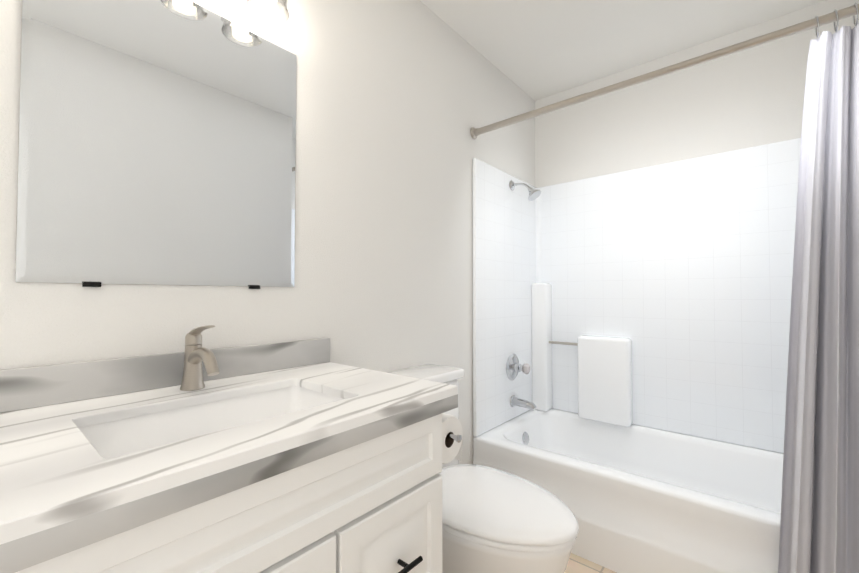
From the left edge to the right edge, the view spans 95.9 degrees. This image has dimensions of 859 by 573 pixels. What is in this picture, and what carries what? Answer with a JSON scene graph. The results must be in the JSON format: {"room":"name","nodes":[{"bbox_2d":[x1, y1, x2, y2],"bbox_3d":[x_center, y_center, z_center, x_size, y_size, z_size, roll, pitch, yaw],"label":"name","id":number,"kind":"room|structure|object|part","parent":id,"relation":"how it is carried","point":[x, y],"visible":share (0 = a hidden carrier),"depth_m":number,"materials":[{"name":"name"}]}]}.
{"room":"bathroom","nodes":[
{"label":"bathroom","id":0,"kind":"room"},
{"bbox_2d":[0,0,534,463],"bbox_3d":[-0.314,-0.086,1.493,0.100,2.440,3.300,-1,-2,40],"label":"wall","id":1,"kind":"structure","parent":0,"point":[397,101],"depth_m":1.46,"materials":[{"name":"white paint"}]},
{"bbox_2d":[15,0,295,288],"bbox_3d":[-0.637,-0.381,1.030,0.009,0.771,0.620,-1,-2,40],"label":"mirror","id":2,"kind":"object","parent":1,"relation":"attached to","point":[157,142],"visible":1,"depth_m":0.97,"materials":[{"name":"clear glass"}]},
{"bbox_2d":[0,338,329,412],"bbox_3d":[-0.647,0.211,0.996,0.020,0.082,0.920,-1,-2,40],"label":"backsplash","id":3,"kind":"structure","parent":1,"relation":"attached to","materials":[{"name":"grey stone"}]},
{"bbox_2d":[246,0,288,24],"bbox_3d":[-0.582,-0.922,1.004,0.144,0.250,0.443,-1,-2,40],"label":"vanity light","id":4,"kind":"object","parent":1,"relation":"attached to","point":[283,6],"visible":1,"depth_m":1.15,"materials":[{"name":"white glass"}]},
{"bbox_2d":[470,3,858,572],"bbox_3d":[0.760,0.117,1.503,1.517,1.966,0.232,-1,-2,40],"label":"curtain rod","id":5,"kind":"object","parent":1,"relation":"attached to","point":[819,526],"visible":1,"depth_m":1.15,"materials":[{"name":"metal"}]},
{"bbox_2d":[778,23,858,572],"bbox_3d":[1.192,0.146,1.133,0.307,1.890,0.227,-1,-2,40],"label":"shower curtain","id":6,"kind":"object","parent":5,"relation":"hanging from","point":[819,522],"depth_m":1.15,"materials":[{"name":"grey fabric"}]},
{"bbox_2d":[564,553,616,572],"bbox_3d":[0.305,1.172,0.940,1.720,0.100,3.300,-1,-2,40],"label":"floor","id":7,"kind":"structure","parent":0,"point":[577,564],"depth_m":1.57,"materials":[{"name":"tile"}]},
{"bbox_2d":[0,325,462,572],"bbox_3d":[-0.401,0.604,0.840,0.586,1.031,1.014,-1,-2,40],"label":"bathroom vanity","id":8,"kind":"object","parent":7,"relation":"on","point":[304,456],"visible":1,"depth_m":0.72,"materials":[{"name":"white stone"}]},
{"bbox_2d":[180,325,219,390],"bbox_3d":[-0.545,0.170,0.926,0.165,0.160,0.052,-1,-2,40],"label":"faucet","id":9,"kind":"object","parent":8,"relation":"on","point":[192,379],"depth_m":0.94,"materials":[{"name":"silver metal"}]},
{"bbox_2d":[79,386,343,457],"bbox_3d":[-0.413,0.344,0.807,0.340,0.150,0.520,-1,-2,40],"label":"sink","id":10,"kind":"object","parent":8,"relation":"in","point":[115,435],"depth_m":0.88,"materials":[{"name":"white ceramic"}]},
{"bbox_2d":[386,364,578,572],"bbox_3d":[0.134,0.735,1.341,0.746,0.792,0.456,-1,-2,40],"label":"toilet","id":11,"kind":"object","parent":7,"relation":"on","point":[494,520],"visible":0.56,"depth_m":1.16,"materials":[{"name":"white ceramic"}]},
{"bbox_3d":[-0.073,0.363,1.525,0.204,0.040,0.456,-1,-2,40],"label":"tank lid","id":12,"kind":"part","parent":11,"relation":"part of","materials":[{"name":"white ceramic"}]},
{"bbox_3d":[-0.068,0.659,1.514,0.214,0.552,0.430,-1,-2,40],"label":"tank","id":13,"kind":"part","parent":11,"relation":"part of","materials":[{"name":"white ceramic"}]},
{"bbox_3d":[0.209,0.710,1.279,0.550,0.050,0.400,-1,-2,40],"label":"lid","id":14,"kind":"part","parent":11,"relation":"part of","materials":[{"name":"white ceramic"}]},
{"bbox_3d":[0.208,0.728,1.279,0.539,0.019,0.392,-1,-2,40],"label":"seat","id":15,"kind":"part","parent":11,"relation":"part of","materials":[{"name":"white ceramic"}]},
{"bbox_2d":[472,138,800,572],"bbox_3d":[1.044,0.227,1.836,1.516,1.830,0.808,-1,-2,40],"label":"tub","id":16,"kind":"object","parent":7,"relation":"on","point":[631,329],"visible":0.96,"depth_m":2.06,"materials":[{"name":"white plastic"}]},
{"bbox_3d":[0.565,0.480,2.261,0.036,0.066,0.058,-1,-2,40],"label":"valve knob","id":17,"kind":"part","parent":16,"relation":"part of","materials":[{"name":"white plastic"}]},
{"bbox_2d":[420,0,825,100],"bbox_3d":[0.305,-1.368,0.999,1.720,0.100,3.300,-1,-2,40],"label":"ceiling","id":18,"kind":"structure","parent":0,"point":[534,50],"depth_m":1.95,"materials":[{"name":"white paint"}]},
{"bbox_2d":[535,0,858,187],"bbox_3d":[1.338,-0.070,2.191,1.520,2.440,0.100,-1,-2,40],"label":"wall","id":19,"kind":"structure","parent":0,"point":[750,97],"depth_m":2.10,"materials":[{"name":"white paint"}]}
]}

